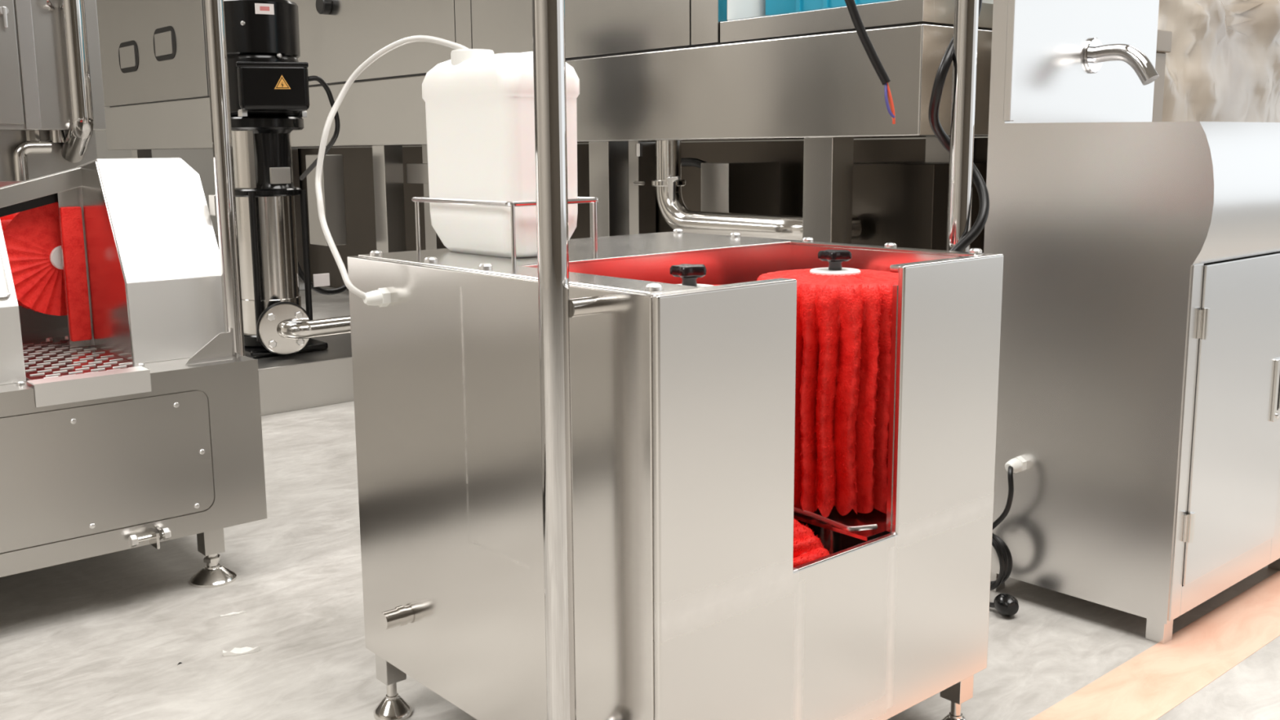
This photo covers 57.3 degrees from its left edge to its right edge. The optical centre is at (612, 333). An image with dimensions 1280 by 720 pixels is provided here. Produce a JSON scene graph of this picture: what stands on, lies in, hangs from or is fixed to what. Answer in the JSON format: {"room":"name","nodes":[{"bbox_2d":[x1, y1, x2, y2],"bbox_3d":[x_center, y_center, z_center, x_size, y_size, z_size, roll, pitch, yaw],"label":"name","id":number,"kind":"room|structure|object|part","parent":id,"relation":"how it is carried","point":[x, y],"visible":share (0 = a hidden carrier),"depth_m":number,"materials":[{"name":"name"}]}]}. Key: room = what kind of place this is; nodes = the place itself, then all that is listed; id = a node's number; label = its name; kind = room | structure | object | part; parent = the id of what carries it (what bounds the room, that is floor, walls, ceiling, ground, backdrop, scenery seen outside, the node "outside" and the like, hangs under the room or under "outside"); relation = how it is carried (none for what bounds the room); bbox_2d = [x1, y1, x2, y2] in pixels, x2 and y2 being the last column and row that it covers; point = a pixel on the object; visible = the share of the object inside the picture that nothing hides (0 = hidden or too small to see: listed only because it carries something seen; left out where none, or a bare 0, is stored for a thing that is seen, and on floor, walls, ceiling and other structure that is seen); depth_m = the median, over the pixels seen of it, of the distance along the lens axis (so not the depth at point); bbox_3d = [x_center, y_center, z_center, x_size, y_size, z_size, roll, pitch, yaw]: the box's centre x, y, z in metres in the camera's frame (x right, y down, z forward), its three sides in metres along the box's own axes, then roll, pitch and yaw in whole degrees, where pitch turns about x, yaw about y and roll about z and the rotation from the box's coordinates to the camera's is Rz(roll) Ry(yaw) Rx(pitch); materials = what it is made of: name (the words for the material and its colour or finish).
{"room":"industrial hall","nodes":[
{"label":"industrial hall","id":0,"kind":"room"},
{"bbox_2d":[95,106,420,235],"bbox_3d":[-7.365,-3.131,11.974,17.300,4.600,0.300,-8,12,-40],"label":"wall","id":1,"kind":"structure","parent":0,"point":[202,161],"depth_m":13.96,"materials":[{"name":"white paint"}]},
{"bbox_2d":[0,235,1279,719],"bbox_3d":[-0.518,0.703,2.311,30.000,0.100,32.000,-8,12,-40],"label":"floor","id":2,"kind":"structure","parent":0,"point":[104,637],"depth_m":2.46,"materials":[{"name":"concrete"}]},
{"bbox_2d":[0,0,106,181],"bbox_3d":[-2.410,-0.542,3.272,1.809,2.100,0.524,-8,12,-40],"label":"tall cabinet","id":3,"kind":"object","parent":2,"relation":"on","point":[52,103],"visible":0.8,"depth_m":3.58,"materials":[{"name":"silver metal"}]},
{"bbox_3d":[-2.344,-1.026,2.999,1.468,0.960,0.012,-8,12,-40],"label":"door","id":4,"kind":"part","parent":3,"relation":"part of","materials":[{"name":"silver metal"}]},
{"bbox_3d":[-1.699,-1.025,3.530,0.021,0.092,0.053,-3,9,-15],"label":"hook handle","id":5,"kind":"part","parent":3,"relation":"part of","materials":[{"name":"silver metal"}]},
{"bbox_2d":[0,0,266,587],"bbox_3d":[-1.899,-0.335,2.337,2.052,1.972,1.043,-8,12,-40],"label":"washer","id":6,"kind":"object","parent":2,"relation":"on","point":[131,412],"visible":1,"depth_m":2.66,"materials":[{"name":"silver metal"}]},
{"bbox_3d":[-1.403,-0.171,2.364,0.307,0.222,0.112,-8,12,-40],"label":"edge trim","id":7,"kind":"part","parent":6,"relation":"part of","materials":[{"name":"silver metal"}]},
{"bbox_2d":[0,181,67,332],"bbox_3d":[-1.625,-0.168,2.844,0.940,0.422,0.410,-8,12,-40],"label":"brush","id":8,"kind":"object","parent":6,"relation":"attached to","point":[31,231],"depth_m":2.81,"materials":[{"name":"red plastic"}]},
{"bbox_2d":[0,167,82,208],"bbox_3d":[-1.368,-0.331,2.728,0.260,0.106,0.040,-8,12,-40],"label":"hood","id":9,"kind":"object","parent":6,"relation":"attached to","point":[64,188],"depth_m":2.75,"materials":[{"name":"silver metal"}]},
{"bbox_3d":[-1.296,-0.163,2.825,0.053,0.394,0.007,-8,12,-40],"label":"return panel","id":10,"kind":"part","parent":6,"relation":"part of","materials":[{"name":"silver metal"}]},
{"bbox_3d":[-1.302,0.057,2.726,0.230,0.006,0.615,-8,12,-40],"label":"tread plate","id":11,"kind":"part","parent":6,"relation":"part of","materials":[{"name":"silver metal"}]},
{"bbox_3d":[-1.300,0.317,2.325,1.023,0.277,0.005,-8,12,-40],"label":"access panel","id":12,"kind":"part","parent":6,"relation":"part of","materials":[{"name":"silver metal"}]},
{"bbox_3d":[-0.947,0.475,2.758,0.048,0.080,0.048,-8,12,-40],"label":"leg","id":13,"kind":"part","parent":6,"relation":"part of","materials":[{"name":"silver metal"}]},
{"bbox_3d":[-0.946,0.530,2.766,0.040,0.036,0.035,-8,12,-40],"label":"threaded rod","id":14,"kind":"part","parent":6,"relation":"part of","materials":[{"name":"silver metal"}]},
{"bbox_3d":[-0.969,-0.673,2.725,0.043,1.446,0.282,-8,12,-40],"label":"handrail","id":15,"kind":"part","parent":6,"relation":"part of","materials":[{"name":"silver metal"}]},
{"bbox_2d":[220,610,246,617],"bbox_3d":[-0.830,0.613,2.565,0.055,0.004,0.009,-6,10,-29],"label":"paper scrap","id":16,"kind":"object","parent":2,"relation":"on","point":[243,611],"visible":1,"depth_m":2.56,"materials":[{"name":"white paper"}]},
{"bbox_2d":[222,646,259,656],"bbox_3d":[-0.751,0.640,2.369,0.070,0.010,0.023,-4,10,-20],"label":"scrap","id":17,"kind":"object","parent":2,"relation":"on","point":[235,651],"visible":1,"depth_m":2.37,"materials":[{"name":"white paper"}]},
{"bbox_2d":[253,333,354,415],"bbox_3d":[-1.309,0.141,5.008,1.450,0.182,0.780,-8,12,-40],"label":"plinth","id":18,"kind":"object","parent":2,"relation":"on","point":[296,381],"visible":0.07,"depth_m":4.62,"materials":[{"name":"silver metal"}]},
{"bbox_2d":[223,0,351,358],"bbox_3d":[-1.175,-0.659,4.963,0.952,1.410,0.625,-8,12,-40],"label":"pump","id":19,"kind":"object","parent":18,"relation":"on","point":[268,91],"visible":0.91,"depth_m":4.68,"materials":[{"name":"black paint"}]},
{"bbox_3d":[-1.433,-0.266,4.704,0.026,0.600,0.026,-8,12,-40],"label":"tie rod","id":20,"kind":"part","parent":19,"relation":"part of","materials":[{"name":"silver metal"}]},
{"bbox_3d":[-1.437,-1.102,4.726,0.348,0.455,0.348,-8,12,-40],"label":"motor","id":21,"kind":"part","parent":19,"relation":"part of","materials":[{"name":"black paint"}]},
{"bbox_2d":[259,6,269,10],"bbox_3d":[-1.350,-1.260,4.548,0.037,0.016,0.002,-6,10,-30],"label":"print","id":22,"kind":"object","parent":19,"relation":"on","point":[261,8],"depth_m":4.55,"materials":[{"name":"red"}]},
{"bbox_3d":[-1.333,-1.048,4.588,0.269,0.020,0.137,-3,9,-16],"label":"terminal lid","id":23,"kind":"part","parent":19,"relation":"part of","materials":[{"name":"black paint"}]},
{"bbox_3d":[-1.335,-0.634,4.706,0.083,0.065,0.017,-8,12,-40],"label":"name plate","id":24,"kind":"part","parent":19,"relation":"part of","materials":[{"name":"silver metal"}]},
{"bbox_2d":[275,76,288,88],"bbox_3d":[-1.281,-0.973,4.544,0.050,0.043,0.001,-3,9,-16],"label":"print","id":25,"kind":"object","parent":19,"relation":"attached to","point":[281,82],"depth_m":4.54,"materials":[{"name":"orange paint"}]},
{"bbox_3d":[-1.271,-0.293,4.867,0.026,0.600,0.026,-8,12,-40],"label":"tie rod","id":26,"kind":"part","parent":19,"relation":"part of","materials":[{"name":"silver metal"}]},
{"bbox_2d":[297,262,347,294],"bbox_3d":[-1.255,-0.359,5.140,0.110,0.377,0.358,7,12,41],"label":"cable","id":27,"kind":"object","parent":19,"relation":"hanging from","point":[321,279],"visible":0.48,"depth_m":5.08,"materials":[{"name":"black rubber"}]},
{"bbox_2d":[96,0,993,290],"bbox_3d":[-1.204,-1.188,6.623,1.140,2.300,7.578,-8,12,-40],"label":"machine","id":28,"kind":"object","parent":2,"relation":"on","point":[655,77],"visible":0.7,"depth_m":4.65,"materials":[{"name":"silver metal"}]},
{"bbox_3d":[-3.576,-2.038,8.638,0.006,0.150,0.320,-8,12,-40],"label":"grip plate","id":29,"kind":"part","parent":28,"relation":"part of","materials":[{"name":"silver metal"}]},
{"bbox_3d":[-3.578,-0.892,8.992,0.110,1.027,0.124,-8,12,-40],"label":"leg","id":30,"kind":"part","parent":28,"relation":"part of","materials":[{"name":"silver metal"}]},
{"bbox_3d":[-3.290,-2.123,8.327,0.048,0.940,2.100,-8,12,-40],"label":"panel","id":31,"kind":"part","parent":28,"relation":"part of","materials":[{"name":"silver metal"}]},
{"bbox_3d":[-3.091,-1.993,8.066,0.006,0.150,0.320,-8,12,-40],"label":"grip plate","id":32,"kind":"part","parent":28,"relation":"part of","materials":[{"name":"silver metal"}]},
{"bbox_3d":[-2.415,-0.690,7.633,0.110,1.027,0.124,-8,12,-40],"label":"leg","id":33,"kind":"part","parent":28,"relation":"part of","materials":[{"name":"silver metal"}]},
{"bbox_3d":[-2.329,-0.826,8.481,0.110,1.027,0.124,-8,12,-40],"label":"leg","id":34,"kind":"part","parent":28,"relation":"part of","materials":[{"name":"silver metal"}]},
{"bbox_2d":[315,0,332,14],"bbox_3d":[-1.530,-1.741,6.207,0.050,0.100,0.100,-8,12,-40],"label":"switch","id":35,"kind":"object","parent":28,"relation":"attached to","point":[322,6],"depth_m":6.18,"materials":[{"name":"black plastic"}]},
{"bbox_3d":[-1.652,-1.838,6.414,0.048,0.940,2.929,-8,12,-40],"label":"panel","id":36,"kind":"part","parent":28,"relation":"part of","materials":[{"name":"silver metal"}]},
{"bbox_3d":[-1.168,-0.473,6.176,0.110,1.027,0.124,-8,12,-40],"label":"leg","id":37,"kind":"part","parent":28,"relation":"part of","materials":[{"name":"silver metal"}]},
{"bbox_3d":[-0.795,-0.793,5.825,0.060,0.100,0.800,-8,12,-40],"label":"cross rail","id":38,"kind":"part","parent":28,"relation":"part of","materials":[{"name":"silver metal"}]},
{"bbox_3d":[-1.037,-0.601,6.971,0.110,1.027,0.124,-8,12,-40],"label":"leg","id":39,"kind":"part","parent":28,"relation":"part of","materials":[{"name":"silver metal"}]},
{"bbox_3d":[-0.660,-1.666,5.255,0.048,0.940,0.129,-8,12,-40],"label":"panel","id":40,"kind":"part","parent":28,"relation":"part of","materials":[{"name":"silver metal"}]},
{"bbox_3d":[-1.151,-1.234,6.662,1.000,0.327,7.578,-8,12,-40],"label":"tank","id":41,"kind":"part","parent":28,"relation":"part of","materials":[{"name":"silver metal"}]},
{"bbox_3d":[-0.163,-1.579,4.674,0.048,0.940,1.398,-8,12,-40],"label":"panel","id":42,"kind":"part","parent":28,"relation":"part of","materials":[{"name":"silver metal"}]},
{"bbox_3d":[-0.011,-0.272,4.825,0.110,1.027,0.124,-8,12,-40],"label":"leg","id":43,"kind":"part","parent":28,"relation":"part of","materials":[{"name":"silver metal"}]},
{"bbox_3d":[0.126,-0.399,5.613,0.110,1.027,0.124,-8,12,-40],"label":"leg","id":44,"kind":"part","parent":28,"relation":"part of","materials":[{"name":"silver metal"}]},
{"bbox_3d":[0.337,-1.493,4.091,0.048,0.940,0.136,-8,12,-40],"label":"panel","id":45,"kind":"part","parent":28,"relation":"part of","materials":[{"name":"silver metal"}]},
{"bbox_2d":[765,0,884,14],"bbox_3d":[0.849,-1.222,4.102,0.410,0.390,0.490,-8,12,-40],"label":"crate","id":46,"kind":"object","parent":28,"relation":"on","point":[772,6],"visible":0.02,"depth_m":4.05,"materials":[{"name":"teal plastic"}]},
{"bbox_3d":[0.723,-0.145,3.969,0.110,1.027,0.124,-8,12,-40],"label":"leg","id":47,"kind":"part","parent":28,"relation":"part of","materials":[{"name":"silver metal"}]},
{"bbox_3d":[1.225,-0.207,4.330,0.110,1.027,0.124,-8,12,-40],"label":"leg","id":48,"kind":"part","parent":28,"relation":"part of","materials":[{"name":"silver metal"}]},
{"bbox_2d":[346,0,1004,719],"bbox_3d":[0.087,-0.288,1.909,0.912,1.970,0.782,-8,12,-40],"label":"washer","id":49,"kind":"object","parent":2,"relation":"on","point":[677,474],"visible":1,"depth_m":1.73,"materials":[{"name":"metal"}]},
{"bbox_3d":[-0.396,0.589,2.091,0.040,0.058,0.040,-8,12,-40],"label":"leg","id":50,"kind":"part","parent":49,"relation":"part of","materials":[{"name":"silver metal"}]},
{"bbox_2d":[315,35,468,299],"bbox_3d":[-0.368,-0.281,1.960,0.242,0.427,0.172,-7,11,-33],"label":"hose","id":51,"kind":"object","parent":49,"relation":"on","point":[374,57],"visible":0.98,"depth_m":1.95,"materials":[{"name":"white plastic"}]},
{"bbox_3d":[-0.340,-0.188,2.046,0.008,0.089,0.007,-8,12,-40],"label":"holder leg","id":52,"kind":"part","parent":49,"relation":"part of","materials":[{"name":"silver metal"}]},
{"bbox_2d":[422,48,579,257],"bbox_3d":[-0.189,-0.305,1.975,0.158,0.338,0.270,-8,12,-40],"label":"jerrycan","id":53,"kind":"object","parent":49,"relation":"on","point":[479,103],"visible":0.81,"depth_m":1.90,"materials":[{"name":"white plastic"}]},
{"bbox_3d":[-0.195,0.259,1.758,0.012,0.703,0.768,-8,12,-40],"label":"panel","id":54,"kind":"part","parent":49,"relation":"part of","materials":[{"name":"metal"}]},
{"bbox_3d":[-0.155,-0.156,1.830,0.008,0.089,0.007,-8,12,-40],"label":"holder leg","id":55,"kind":"part","parent":49,"relation":"part of","materials":[{"name":"silver metal"}]},
{"bbox_3d":[-0.113,-0.313,1.489,0.078,1.784,0.200,-8,12,-40],"label":"handrail","id":56,"kind":"part","parent":49,"relation":"part of","materials":[{"name":"silver metal"}]},
{"bbox_3d":[-0.029,-0.174,1.933,0.008,0.089,0.007,-8,12,-40],"label":"holder leg","id":57,"kind":"part","parent":49,"relation":"part of","materials":[{"name":"silver metal"}]},
{"bbox_3d":[0.084,-0.129,1.945,0.729,0.006,0.743,-8,12,-40],"label":"lid","id":58,"kind":"part","parent":49,"relation":"part of","materials":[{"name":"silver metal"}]},
{"bbox_3d":[0.113,-0.083,1.702,0.053,0.032,0.054,-8,12,-40],"label":"star knob","id":59,"kind":"part","parent":49,"relation":"part of","materials":[{"name":"black plastic"}]},
{"bbox_3d":[0.341,0.261,1.699,0.753,0.705,0.013,-8,12,-40],"label":"panel","id":60,"kind":"part","parent":49,"relation":"part of","materials":[{"name":"metal"}]},
{"bbox_3d":[0.365,-0.119,1.912,0.053,0.032,0.054,-8,12,-40],"label":"star knob","id":61,"kind":"part","parent":49,"relation":"part of","materials":[{"name":"black plastic"}]},
{"bbox_2d":[844,0,895,124],"bbox_3d":[0.512,-0.809,2.062,0.087,0.865,0.280,-5,10,-24],"label":"hanging cable","id":62,"kind":"object","parent":49,"relation":"hanging from","point":[860,28],"visible":1,"depth_m":2.19,"materials":[{"name":"black rubber"}]},
{"bbox_3d":[0.587,0.593,1.998,0.040,0.058,0.040,-8,12,-40],"label":"leg","id":63,"kind":"part","parent":49,"relation":"part of","materials":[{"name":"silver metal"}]},
{"bbox_2d":[928,0,989,251],"bbox_3d":[0.471,-0.200,2.174,0.116,1.739,0.498,-7,11,-33],"label":"cable","id":64,"kind":"object","parent":49,"relation":"attached to","point":[937,129],"visible":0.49,"depth_m":1.98,"materials":[{"name":"black rubber"}]},
{"bbox_3d":[0.523,-0.405,2.020,0.078,1.784,0.200,-8,12,-40],"label":"handrail","id":65,"kind":"part","parent":49,"relation":"part of","materials":[{"name":"silver metal"}]},
{"bbox_2d":[989,466,1018,616],"bbox_3d":[0.827,0.439,2.536,0.069,0.316,0.157,-5,10,-25],"label":"power cord","id":66,"kind":"object","parent":2,"relation":"on","point":[1006,604],"visible":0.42,"depth_m":2.51,"materials":[{"name":"black rubber"}]},
{"bbox_2d":[983,0,1279,644],"bbox_3d":[1.199,-0.277,2.559,0.710,1.720,0.478,-8,12,-40],"label":"tall cabinet","id":67,"kind":"object","parent":2,"relation":"on","point":[1138,420],"visible":0.98,"depth_m":2.41,"materials":[{"name":"silver metal"}]},
{"bbox_3d":[0.866,0.554,2.665,0.038,0.052,0.038,-8,12,-40],"label":"leg","id":68,"kind":"part","parent":67,"relation":"part of","materials":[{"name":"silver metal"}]},
{"bbox_3d":[1.079,-0.817,2.646,0.656,0.678,0.006,-8,12,-40],"label":"splash panel","id":69,"kind":"part","parent":67,"relation":"part of","materials":[{"name":"silver metal"}]},
{"bbox_3d":[1.149,-0.604,2.633,0.037,0.095,0.156,-8,12,-40],"label":"spout","id":70,"kind":"part","parent":67,"relation":"part of","materials":[{"name":"silver metal"}]},
{"bbox_3d":[1.110,0.596,2.380,0.038,0.052,0.038,-8,12,-40],"label":"leg","id":71,"kind":"part","parent":67,"relation":"part of","materials":[{"name":"silver metal"}]},
{"bbox_3d":[1.468,-0.341,2.780,0.004,1.670,0.478,-8,12,-40],"label":"panel","id":72,"kind":"part","parent":67,"relation":"part of","materials":[{"name":"silver metal"}]},
{"bbox_3d":[1.354,0.186,2.488,0.656,0.712,0.006,-8,12,-40],"label":"door frame","id":73,"kind":"part","parent":67,"relation":"part of","materials":[{"name":"silver metal"}]},
{"bbox_3d":[1.308,0.163,2.440,0.441,0.644,0.008,-8,12,-40],"label":"door","id":74,"kind":"part","parent":67,"relation":"part of","materials":[{"name":"silver metal"}]},
{"bbox_2d":[1192,121,1279,265],"bbox_3d":[1.357,-0.295,2.402,0.656,0.271,0.040,-8,12,-40],"label":"basin","id":75,"kind":"object","parent":67,"relation":"in","point":[1236,165],"depth_m":2.26,"materials":[{"name":"silver metal"}]},
{"bbox_3d":[1.576,0.529,2.769,0.038,0.052,0.038,-8,12,-40],"label":"leg","id":76,"kind":"part","parent":67,"relation":"part of","materials":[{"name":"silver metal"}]},
{"bbox_3d":[1.440,0.122,2.538,0.040,0.137,0.006,-8,12,-40],"label":"handle","id":77,"kind":"part","parent":67,"relation":"part of","materials":[{"name":"silver metal"}]},
{"bbox_2d":[1029,570,1279,719],"bbox_3d":[3.187,0.345,4.013,8.100,0.011,0.146,-8,12,-40],"label":"floor stripe","id":78,"kind":"structure","parent":2,"relation":"on","point":[1159,678],"depth_m":2.27,"materials":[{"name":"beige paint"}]},
{"bbox_2d":[1151,29,1172,121],"bbox_3d":[1.443,-0.171,3.236,0.102,1.292,0.080,-8,12,-40],"label":"frame post","id":79,"kind":"object","parent":2,"relation":"on","point":[1164,37],"visible":0.17,"depth_m":3.14,"materials":[{"name":"metal"}]},
{"bbox_3d":[1.442,-0.143,3.240,0.090,1.235,0.060,-8,12,-40],"label":"post","id":80,"kind":"part","parent":79,"relation":"part of","materials":[{"name":"metal"}]},
{"bbox_2d":[1157,0,1279,122],"bbox_3d":[1.752,-0.496,3.825,1.338,1.738,0.582,-8,12,-40],"label":"wrapped bundle","id":81,"kind":"object","parent":2,"relation":"on","point":[1223,61],"visible":0.08,"depth_m":3.47,"materials":[{"name":"plastic"}]},
{"bbox_2d":[577,137,987,144],"bbox_3d":[3.066,-3.450,13.239,0.300,4.600,11.800,-8,12,-40],"label":"wall","id":82,"kind":"structure","parent":0,"point":[974,137],"depth_m":14.29,"materials":[{"name":"white paint"}]}
]}

